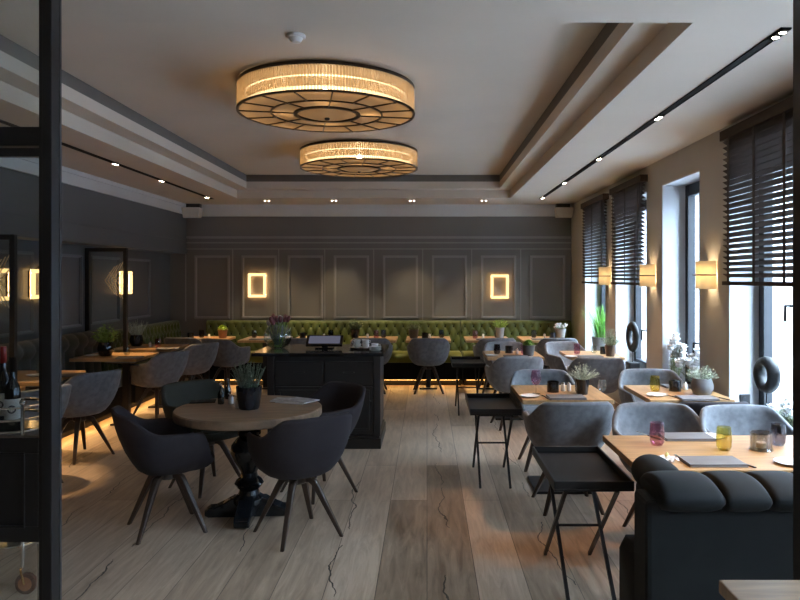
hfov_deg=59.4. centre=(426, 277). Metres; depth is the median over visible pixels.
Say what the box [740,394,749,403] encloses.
wall outlet
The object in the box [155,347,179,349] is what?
folded napkin
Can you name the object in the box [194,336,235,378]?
dining table
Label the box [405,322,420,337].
potted herb
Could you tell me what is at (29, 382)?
dining table
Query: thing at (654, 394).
plate
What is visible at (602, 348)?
candle holder
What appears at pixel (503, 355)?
folded napkin
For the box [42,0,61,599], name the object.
doorpost
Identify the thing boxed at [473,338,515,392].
tub chair
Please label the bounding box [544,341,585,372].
tub chair
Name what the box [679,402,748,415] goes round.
tub chair
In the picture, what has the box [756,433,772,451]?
candle holder
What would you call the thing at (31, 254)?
trim
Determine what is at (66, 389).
tub chair
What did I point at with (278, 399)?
magazine
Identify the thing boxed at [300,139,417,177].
drum chandelier
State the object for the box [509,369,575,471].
tub chair
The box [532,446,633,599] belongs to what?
tray stand
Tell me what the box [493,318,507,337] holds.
potted herb
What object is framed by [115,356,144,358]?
folded napkin
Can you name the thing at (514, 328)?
upholstered bench
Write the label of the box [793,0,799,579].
doorpost
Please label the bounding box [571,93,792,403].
wall
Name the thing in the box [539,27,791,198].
track
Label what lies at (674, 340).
potted flowers
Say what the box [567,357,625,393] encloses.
tub chair
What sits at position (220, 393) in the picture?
oil bottle
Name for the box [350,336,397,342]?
dining table
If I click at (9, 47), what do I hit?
trim
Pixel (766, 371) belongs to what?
ring sculpture
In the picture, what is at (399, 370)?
upholstered bench
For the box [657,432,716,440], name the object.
folded napkin
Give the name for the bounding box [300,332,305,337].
candle holder
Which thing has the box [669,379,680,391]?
candle holder
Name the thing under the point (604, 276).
wall sconce
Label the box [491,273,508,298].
wall light
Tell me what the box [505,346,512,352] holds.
candle holder
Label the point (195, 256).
trim
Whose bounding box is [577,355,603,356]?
folded napkin
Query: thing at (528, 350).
pot
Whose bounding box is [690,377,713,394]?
pot
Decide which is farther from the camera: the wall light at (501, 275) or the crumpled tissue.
the wall light at (501, 275)
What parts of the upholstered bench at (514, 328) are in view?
backrest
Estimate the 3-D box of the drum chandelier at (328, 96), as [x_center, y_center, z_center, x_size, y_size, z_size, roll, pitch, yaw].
[-0.785,-1.368,5.500,1.381,0.264,1.381,0,0,39]
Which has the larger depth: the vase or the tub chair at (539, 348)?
the tub chair at (539, 348)
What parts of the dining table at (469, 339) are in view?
plate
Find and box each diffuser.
[239,92,411,131]
[302,159,415,176]
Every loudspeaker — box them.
[181,204,202,217]
[554,204,573,217]
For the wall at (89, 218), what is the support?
attached to the wall at (104, 301)
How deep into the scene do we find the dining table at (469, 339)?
10.47 m
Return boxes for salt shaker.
[228,394,233,403]
[561,382,564,390]
[567,382,570,390]
[683,381,687,389]
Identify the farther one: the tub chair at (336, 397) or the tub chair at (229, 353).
the tub chair at (229, 353)
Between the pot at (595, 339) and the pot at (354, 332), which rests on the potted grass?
the pot at (595, 339)
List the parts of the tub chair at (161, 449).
leg, leg, leg, leg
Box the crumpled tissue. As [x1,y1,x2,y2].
[658,452,679,461]
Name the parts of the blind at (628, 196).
rail, pull cord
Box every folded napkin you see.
[62,373,85,376]
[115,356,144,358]
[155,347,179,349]
[189,399,216,403]
[249,338,268,339]
[503,355,528,356]
[546,394,586,399]
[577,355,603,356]
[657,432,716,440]
[660,384,690,388]
[675,395,719,400]
[678,456,747,466]
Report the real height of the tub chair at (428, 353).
0.806 m
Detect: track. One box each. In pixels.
[0,119,212,198]
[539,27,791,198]
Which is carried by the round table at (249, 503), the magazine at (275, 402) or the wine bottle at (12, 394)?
the magazine at (275, 402)
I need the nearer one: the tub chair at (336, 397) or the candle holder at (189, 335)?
the tub chair at (336, 397)
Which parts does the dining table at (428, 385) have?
plate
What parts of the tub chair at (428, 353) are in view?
leg, leg, leg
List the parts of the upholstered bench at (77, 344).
backrest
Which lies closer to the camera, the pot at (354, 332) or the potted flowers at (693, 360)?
the potted flowers at (693, 360)
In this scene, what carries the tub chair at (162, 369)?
on the floor
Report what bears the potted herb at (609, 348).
on the dining table at (562, 353)
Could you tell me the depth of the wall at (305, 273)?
11.50 m
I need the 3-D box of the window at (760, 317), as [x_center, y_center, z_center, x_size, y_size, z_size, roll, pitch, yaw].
[2.620,0.105,4.750,0.560,2.090,1.500,0,0,0]
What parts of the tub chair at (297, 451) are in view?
leg, leg, leg, leg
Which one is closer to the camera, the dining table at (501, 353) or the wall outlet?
the wall outlet
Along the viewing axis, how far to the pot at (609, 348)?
8.05 m
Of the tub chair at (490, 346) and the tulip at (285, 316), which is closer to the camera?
the tulip at (285, 316)
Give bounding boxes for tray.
[349,347,382,349]
[450,356,485,366]
[465,393,521,414]
[532,446,633,490]
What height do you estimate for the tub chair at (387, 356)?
0.806 m
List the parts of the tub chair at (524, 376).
leg, leg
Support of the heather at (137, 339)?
on the dining table at (144, 347)
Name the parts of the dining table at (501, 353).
plate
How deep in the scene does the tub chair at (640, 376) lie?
6.45 m
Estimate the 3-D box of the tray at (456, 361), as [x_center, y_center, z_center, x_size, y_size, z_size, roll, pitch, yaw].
[0.500,1.040,8.700,0.400,0.050,0.740,0,0,0]
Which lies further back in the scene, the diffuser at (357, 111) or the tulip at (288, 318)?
the tulip at (288, 318)
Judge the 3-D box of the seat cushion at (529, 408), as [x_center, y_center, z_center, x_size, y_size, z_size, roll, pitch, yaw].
[1.040,1.171,6.140,0.477,0.048,0.440,0,0,0]
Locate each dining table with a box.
[8,370,85,389]
[69,352,158,425]
[113,344,188,407]
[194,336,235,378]
[237,336,291,388]
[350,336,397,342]
[406,336,450,388]
[464,336,507,388]
[483,351,543,419]
[511,385,613,493]
[516,336,548,368]
[559,351,624,359]
[603,435,792,472]
[623,385,734,402]
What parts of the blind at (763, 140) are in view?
rail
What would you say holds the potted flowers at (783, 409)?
on the window at (760, 317)
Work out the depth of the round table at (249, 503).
4.78 m
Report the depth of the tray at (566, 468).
3.83 m
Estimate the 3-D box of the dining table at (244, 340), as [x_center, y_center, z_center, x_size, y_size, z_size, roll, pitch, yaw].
[-2.420,1.278,10.515,0.660,0.745,0.730,0,0,0]
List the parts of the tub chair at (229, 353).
leg, leg, leg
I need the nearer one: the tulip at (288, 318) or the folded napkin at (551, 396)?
the folded napkin at (551, 396)
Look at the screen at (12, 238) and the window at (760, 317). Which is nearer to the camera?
the window at (760, 317)
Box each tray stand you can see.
[450,356,485,415]
[465,393,521,488]
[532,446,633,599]
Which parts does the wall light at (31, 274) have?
mounting frame, glowing frame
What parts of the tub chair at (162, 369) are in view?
leg, leg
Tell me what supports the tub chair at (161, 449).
on the floor
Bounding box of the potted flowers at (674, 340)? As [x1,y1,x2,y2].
[666,332,687,377]
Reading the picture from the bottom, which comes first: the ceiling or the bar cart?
the bar cart
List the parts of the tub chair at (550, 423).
leg, leg, leg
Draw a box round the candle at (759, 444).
[756,441,765,448]
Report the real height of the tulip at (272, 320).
0.292 m
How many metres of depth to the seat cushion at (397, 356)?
10.64 m
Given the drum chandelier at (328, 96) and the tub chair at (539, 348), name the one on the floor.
the tub chair at (539, 348)
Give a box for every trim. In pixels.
[0,23,618,181]
[0,158,185,213]
[0,250,150,337]
[185,236,571,320]
[202,205,571,216]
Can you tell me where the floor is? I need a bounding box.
[0,378,636,599]
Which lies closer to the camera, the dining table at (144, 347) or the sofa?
the sofa
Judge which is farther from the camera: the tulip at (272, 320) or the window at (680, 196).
the tulip at (272, 320)
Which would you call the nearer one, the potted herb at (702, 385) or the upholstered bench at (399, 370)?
the potted herb at (702, 385)
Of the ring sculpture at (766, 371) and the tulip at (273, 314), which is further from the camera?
the tulip at (273, 314)
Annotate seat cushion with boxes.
[202,430,224,433]
[247,351,262,362]
[387,351,461,362]
[461,351,473,355]
[525,406,537,413]
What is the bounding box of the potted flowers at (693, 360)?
[674,348,699,383]
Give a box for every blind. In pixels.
[581,193,608,283]
[609,174,647,284]
[720,96,792,286]
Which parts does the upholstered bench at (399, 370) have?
backrest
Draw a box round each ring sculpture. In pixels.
[625,321,639,368]
[753,356,780,405]
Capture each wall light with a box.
[0,266,8,300]
[28,266,38,298]
[120,271,132,293]
[248,272,265,296]
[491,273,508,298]
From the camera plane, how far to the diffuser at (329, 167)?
8.11 m
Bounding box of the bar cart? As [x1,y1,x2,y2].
[0,398,38,593]
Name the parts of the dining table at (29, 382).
plate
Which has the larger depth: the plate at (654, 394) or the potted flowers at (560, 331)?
the potted flowers at (560, 331)
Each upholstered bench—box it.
[0,330,131,437]
[101,320,180,407]
[195,320,462,384]
[461,320,571,384]
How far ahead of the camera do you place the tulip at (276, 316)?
7.14 m
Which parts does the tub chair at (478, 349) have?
leg, leg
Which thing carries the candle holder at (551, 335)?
on the dining table at (521, 338)
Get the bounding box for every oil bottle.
[218,382,223,403]
[225,378,230,398]
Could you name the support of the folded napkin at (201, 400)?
on the round table at (249, 503)
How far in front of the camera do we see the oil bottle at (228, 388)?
5.19 m
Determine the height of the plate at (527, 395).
0.014 m
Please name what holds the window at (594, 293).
in the wall at (705, 155)
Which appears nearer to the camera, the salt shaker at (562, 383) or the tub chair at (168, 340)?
the salt shaker at (562, 383)
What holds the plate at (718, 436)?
on the dining table at (628, 448)
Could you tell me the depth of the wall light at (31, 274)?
7.39 m
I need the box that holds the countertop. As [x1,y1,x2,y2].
[251,344,388,356]
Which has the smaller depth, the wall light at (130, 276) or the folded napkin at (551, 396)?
the folded napkin at (551, 396)
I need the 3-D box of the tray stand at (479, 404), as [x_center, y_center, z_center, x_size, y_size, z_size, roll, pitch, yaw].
[0.535,1.333,5.790,0.400,0.636,0.740,0,0,0]
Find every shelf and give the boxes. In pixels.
[0,420,38,431]
[0,542,29,547]
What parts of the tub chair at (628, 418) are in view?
leg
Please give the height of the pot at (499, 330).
0.160 m
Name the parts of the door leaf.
solid panel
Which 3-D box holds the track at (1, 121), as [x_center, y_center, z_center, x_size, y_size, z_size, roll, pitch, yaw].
[-3.250,-1.192,7.050,0.052,0.015,7.100,0,0,0]
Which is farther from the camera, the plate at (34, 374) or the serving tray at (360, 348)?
the serving tray at (360, 348)
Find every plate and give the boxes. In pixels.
[26,373,38,376]
[520,393,539,397]
[647,392,667,396]
[705,432,725,439]
[773,457,792,465]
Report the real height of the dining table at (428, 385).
0.745 m
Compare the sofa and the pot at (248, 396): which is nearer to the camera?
the sofa
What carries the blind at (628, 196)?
attached to the window at (631, 300)
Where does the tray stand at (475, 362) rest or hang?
on the floor
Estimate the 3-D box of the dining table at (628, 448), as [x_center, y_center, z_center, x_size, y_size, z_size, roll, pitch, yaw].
[1.635,1.278,3.665,1.250,0.745,0.730,0,0,0]
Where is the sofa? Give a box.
[619,454,792,599]
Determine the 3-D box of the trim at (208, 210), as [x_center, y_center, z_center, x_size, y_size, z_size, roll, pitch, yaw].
[-0.775,-1.105,11.465,6.290,0.190,0.070,0,0,0]
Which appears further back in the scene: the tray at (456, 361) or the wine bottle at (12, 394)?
the tray at (456, 361)
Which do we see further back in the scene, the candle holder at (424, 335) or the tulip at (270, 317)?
the candle holder at (424, 335)
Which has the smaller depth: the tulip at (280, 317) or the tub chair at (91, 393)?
the tub chair at (91, 393)
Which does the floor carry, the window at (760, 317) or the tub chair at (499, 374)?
the tub chair at (499, 374)
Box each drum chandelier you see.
[236,60,414,132]
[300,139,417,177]
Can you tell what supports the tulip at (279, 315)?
in the vase
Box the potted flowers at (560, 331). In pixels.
[554,323,567,337]
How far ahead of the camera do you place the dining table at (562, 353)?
8.35 m
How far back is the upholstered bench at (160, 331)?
10.00 m
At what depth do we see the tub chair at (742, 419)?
4.61 m
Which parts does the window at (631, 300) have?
frame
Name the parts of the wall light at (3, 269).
mounting frame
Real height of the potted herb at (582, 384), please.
0.246 m
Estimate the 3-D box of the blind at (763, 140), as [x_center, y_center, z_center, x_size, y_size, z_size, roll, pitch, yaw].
[2.326,-0.542,4.710,0.082,1.195,1.520,0,0,0]
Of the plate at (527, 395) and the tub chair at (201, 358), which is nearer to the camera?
the plate at (527, 395)
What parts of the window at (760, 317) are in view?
frame, handle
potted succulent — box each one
[217,325,227,337]
[522,339,534,355]
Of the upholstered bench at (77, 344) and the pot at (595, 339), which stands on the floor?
the upholstered bench at (77, 344)
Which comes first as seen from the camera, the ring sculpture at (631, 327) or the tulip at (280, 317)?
the tulip at (280, 317)
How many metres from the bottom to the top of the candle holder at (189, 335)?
0.085 m
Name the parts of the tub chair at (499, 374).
leg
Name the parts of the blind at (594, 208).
rail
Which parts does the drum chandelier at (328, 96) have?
lamp shade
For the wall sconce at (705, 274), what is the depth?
5.72 m
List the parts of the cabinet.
corner post, panel moulding, cupboard door, drawer, drawer, panel moulding, cupboard door, corner post, panel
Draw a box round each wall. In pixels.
[0,167,186,253]
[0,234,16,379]
[0,239,169,343]
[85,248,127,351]
[170,217,570,377]
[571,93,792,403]
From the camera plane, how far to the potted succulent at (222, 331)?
10.50 m
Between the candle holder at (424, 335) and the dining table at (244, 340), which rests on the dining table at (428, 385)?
the candle holder at (424, 335)
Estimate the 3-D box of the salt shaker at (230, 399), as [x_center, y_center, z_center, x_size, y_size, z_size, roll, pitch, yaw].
[-1.400,0.865,5.000,0.038,0.069,0.038,0,0,0]
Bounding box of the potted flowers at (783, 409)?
[767,397,792,427]
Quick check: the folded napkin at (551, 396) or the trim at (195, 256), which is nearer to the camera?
the folded napkin at (551, 396)
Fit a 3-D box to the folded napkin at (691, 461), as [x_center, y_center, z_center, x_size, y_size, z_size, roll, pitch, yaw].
[1.394,0.897,3.424,0.280,0.014,0.170,0,0,0]
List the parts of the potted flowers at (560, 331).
pot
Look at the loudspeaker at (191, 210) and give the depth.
11.18 m
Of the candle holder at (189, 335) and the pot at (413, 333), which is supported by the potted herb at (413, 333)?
the pot at (413, 333)
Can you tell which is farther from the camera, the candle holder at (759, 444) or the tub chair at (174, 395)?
the tub chair at (174, 395)
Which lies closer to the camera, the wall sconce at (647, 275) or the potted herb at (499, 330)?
the wall sconce at (647, 275)
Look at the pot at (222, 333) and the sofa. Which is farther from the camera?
the pot at (222, 333)
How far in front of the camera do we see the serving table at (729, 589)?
2.03 m
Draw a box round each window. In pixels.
[585,210,604,350]
[616,191,646,367]
[662,170,699,381]
[729,166,792,423]
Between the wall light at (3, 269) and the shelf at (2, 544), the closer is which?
the shelf at (2, 544)
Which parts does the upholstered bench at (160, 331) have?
backrest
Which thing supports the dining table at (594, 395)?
on the floor
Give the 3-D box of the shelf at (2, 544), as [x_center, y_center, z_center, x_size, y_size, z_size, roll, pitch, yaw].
[-2.340,1.404,3.780,0.500,0.012,0.300,0,0,0]
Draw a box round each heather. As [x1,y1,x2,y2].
[128,319,147,345]
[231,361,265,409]
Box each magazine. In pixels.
[270,397,288,401]
[275,402,304,404]
[283,397,319,402]
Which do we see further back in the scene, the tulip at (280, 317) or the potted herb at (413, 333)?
the potted herb at (413, 333)
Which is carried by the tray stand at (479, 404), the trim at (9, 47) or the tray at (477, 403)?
the tray at (477, 403)
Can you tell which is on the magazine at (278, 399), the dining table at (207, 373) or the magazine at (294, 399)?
the magazine at (294, 399)
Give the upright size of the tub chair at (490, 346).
0.806 m
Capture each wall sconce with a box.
[598,267,610,284]
[638,264,655,286]
[693,261,716,288]
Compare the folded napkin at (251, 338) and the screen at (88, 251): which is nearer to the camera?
the screen at (88, 251)
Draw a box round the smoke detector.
[286,32,305,43]
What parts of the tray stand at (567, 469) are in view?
leg, leg, rail, leg, leg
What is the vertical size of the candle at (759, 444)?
0.029 m
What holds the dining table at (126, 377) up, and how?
on the floor
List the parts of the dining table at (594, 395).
plate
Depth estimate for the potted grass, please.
9.87 m
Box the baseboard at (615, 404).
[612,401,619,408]
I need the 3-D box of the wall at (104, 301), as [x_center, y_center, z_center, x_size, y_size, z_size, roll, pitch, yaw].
[-4.320,0.225,4.950,0.200,2.850,13.100,0,0,0]
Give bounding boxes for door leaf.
[0,0,41,599]
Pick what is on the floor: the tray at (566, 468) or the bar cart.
the bar cart
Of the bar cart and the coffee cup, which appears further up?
the coffee cup
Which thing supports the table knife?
on the dining table at (628, 448)
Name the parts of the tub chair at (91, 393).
leg, leg, leg, leg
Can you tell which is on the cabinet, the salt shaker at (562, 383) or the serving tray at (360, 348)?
the serving tray at (360, 348)
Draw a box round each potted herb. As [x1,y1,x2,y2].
[91,324,118,356]
[347,319,362,337]
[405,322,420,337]
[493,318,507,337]
[566,362,599,394]
[599,330,621,356]
[686,365,716,394]
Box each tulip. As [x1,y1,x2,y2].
[266,320,276,346]
[269,316,274,337]
[271,313,277,346]
[271,319,278,346]
[274,315,286,346]
[275,315,279,337]
[275,315,282,346]
[276,316,283,346]
[281,316,290,345]
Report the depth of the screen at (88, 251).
8.62 m
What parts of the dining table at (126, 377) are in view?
plate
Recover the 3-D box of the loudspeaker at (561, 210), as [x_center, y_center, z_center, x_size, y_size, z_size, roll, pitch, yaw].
[2.200,-1.080,11.290,0.295,0.238,0.220,0,0,0]
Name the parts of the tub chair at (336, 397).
leg, leg, leg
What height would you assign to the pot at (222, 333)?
0.130 m
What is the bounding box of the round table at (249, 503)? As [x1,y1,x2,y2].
[173,395,321,528]
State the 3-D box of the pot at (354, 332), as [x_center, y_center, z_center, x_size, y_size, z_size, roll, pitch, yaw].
[-1.090,0.840,10.600,0.140,0.130,0.140,0,0,0]
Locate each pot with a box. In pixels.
[97,341,113,356]
[129,335,143,345]
[217,329,227,337]
[236,385,261,409]
[350,329,359,337]
[408,329,418,337]
[495,327,504,337]
[522,345,534,355]
[575,378,589,394]
[591,336,604,350]
[605,344,615,356]
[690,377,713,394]
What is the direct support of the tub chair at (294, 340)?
on the floor
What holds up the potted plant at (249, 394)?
on the round table at (249, 503)
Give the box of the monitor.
[306,335,342,348]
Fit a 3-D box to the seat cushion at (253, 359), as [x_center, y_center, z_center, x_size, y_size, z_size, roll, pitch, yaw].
[-2.893,1.226,10.973,1.365,0.128,0.690,0,0,0]
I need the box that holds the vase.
[263,325,291,348]
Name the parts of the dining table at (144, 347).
plate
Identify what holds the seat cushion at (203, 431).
on the tub chair at (174, 395)
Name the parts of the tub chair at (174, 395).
leg, leg, leg, leg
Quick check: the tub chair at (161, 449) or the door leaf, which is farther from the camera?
the tub chair at (161, 449)
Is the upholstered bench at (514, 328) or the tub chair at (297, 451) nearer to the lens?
the tub chair at (297, 451)
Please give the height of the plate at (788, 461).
0.014 m
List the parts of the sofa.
seat, panel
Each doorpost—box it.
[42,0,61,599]
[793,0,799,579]
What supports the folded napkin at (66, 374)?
on the dining table at (29, 382)
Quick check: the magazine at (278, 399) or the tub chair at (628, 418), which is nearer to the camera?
the tub chair at (628, 418)
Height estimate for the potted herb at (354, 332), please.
0.291 m
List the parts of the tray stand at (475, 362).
leg, leg, leg, leg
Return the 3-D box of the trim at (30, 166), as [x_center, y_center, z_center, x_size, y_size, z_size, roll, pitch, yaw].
[-3.928,-1.115,4.950,0.045,0.170,13.100,0,0,0]
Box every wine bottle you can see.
[0,346,8,427]
[4,357,20,429]
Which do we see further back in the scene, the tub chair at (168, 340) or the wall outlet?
the tub chair at (168, 340)
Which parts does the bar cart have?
gallery rail, gallery rail, gallery rail, gallery rail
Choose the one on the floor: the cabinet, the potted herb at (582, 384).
the cabinet
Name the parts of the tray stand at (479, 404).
leg, leg, rail, leg, leg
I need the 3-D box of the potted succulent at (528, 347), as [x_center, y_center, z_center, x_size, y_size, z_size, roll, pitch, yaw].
[1.181,0.810,8.149,0.156,0.190,0.156,0,0,0]
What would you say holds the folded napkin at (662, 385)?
on the dining table at (641, 391)
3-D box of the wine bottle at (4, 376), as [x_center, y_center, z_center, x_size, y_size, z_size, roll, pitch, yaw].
[-2.275,0.583,3.760,0.077,0.430,0.078,0,0,0]
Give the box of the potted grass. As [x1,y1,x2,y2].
[576,304,604,350]
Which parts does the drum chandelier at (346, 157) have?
lamp shade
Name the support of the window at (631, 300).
in the wall at (705, 155)
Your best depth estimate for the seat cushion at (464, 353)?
10.83 m
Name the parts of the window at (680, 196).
frame, handle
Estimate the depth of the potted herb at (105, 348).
8.06 m
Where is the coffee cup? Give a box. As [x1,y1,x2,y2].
[353,339,360,343]
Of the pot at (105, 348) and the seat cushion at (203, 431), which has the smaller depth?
the seat cushion at (203, 431)
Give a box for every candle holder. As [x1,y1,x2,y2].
[187,332,193,337]
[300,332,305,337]
[422,332,427,337]
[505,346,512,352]
[547,380,558,392]
[549,332,555,337]
[600,346,605,353]
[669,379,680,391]
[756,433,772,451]
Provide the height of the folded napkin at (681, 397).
0.014 m
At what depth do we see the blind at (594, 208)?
9.70 m
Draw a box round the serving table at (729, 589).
[719,580,799,599]
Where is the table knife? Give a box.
[635,431,660,439]
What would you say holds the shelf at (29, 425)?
attached to the bar cart
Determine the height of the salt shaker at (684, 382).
0.069 m
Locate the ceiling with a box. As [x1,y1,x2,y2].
[0,0,792,204]
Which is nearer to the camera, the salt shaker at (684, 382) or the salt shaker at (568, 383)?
the salt shaker at (568, 383)
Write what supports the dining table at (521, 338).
on the floor
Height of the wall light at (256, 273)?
0.426 m
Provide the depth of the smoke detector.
4.35 m
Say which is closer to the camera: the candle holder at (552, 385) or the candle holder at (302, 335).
the candle holder at (552, 385)
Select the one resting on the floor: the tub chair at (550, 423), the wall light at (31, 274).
the tub chair at (550, 423)
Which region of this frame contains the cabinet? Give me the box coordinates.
[251,344,388,448]
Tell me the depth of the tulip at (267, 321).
7.13 m
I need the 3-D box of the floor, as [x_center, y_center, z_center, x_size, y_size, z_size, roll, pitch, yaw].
[-0.850,1.700,5.000,7.500,0.100,13.600,0,0,0]
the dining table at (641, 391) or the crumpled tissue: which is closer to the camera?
the crumpled tissue
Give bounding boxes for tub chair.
[0,384,71,482]
[62,369,121,464]
[111,405,214,544]
[130,350,188,417]
[161,379,240,498]
[164,337,203,380]
[178,342,218,381]
[201,338,249,388]
[247,412,351,551]
[280,381,365,504]
[284,338,306,343]
[350,338,392,393]
[407,338,449,393]
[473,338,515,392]
[483,341,522,392]
[485,356,543,430]
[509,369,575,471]
[523,401,613,515]
[534,338,577,368]
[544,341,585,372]
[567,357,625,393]
[612,402,711,526]
[618,368,682,403]
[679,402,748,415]
[699,404,792,434]

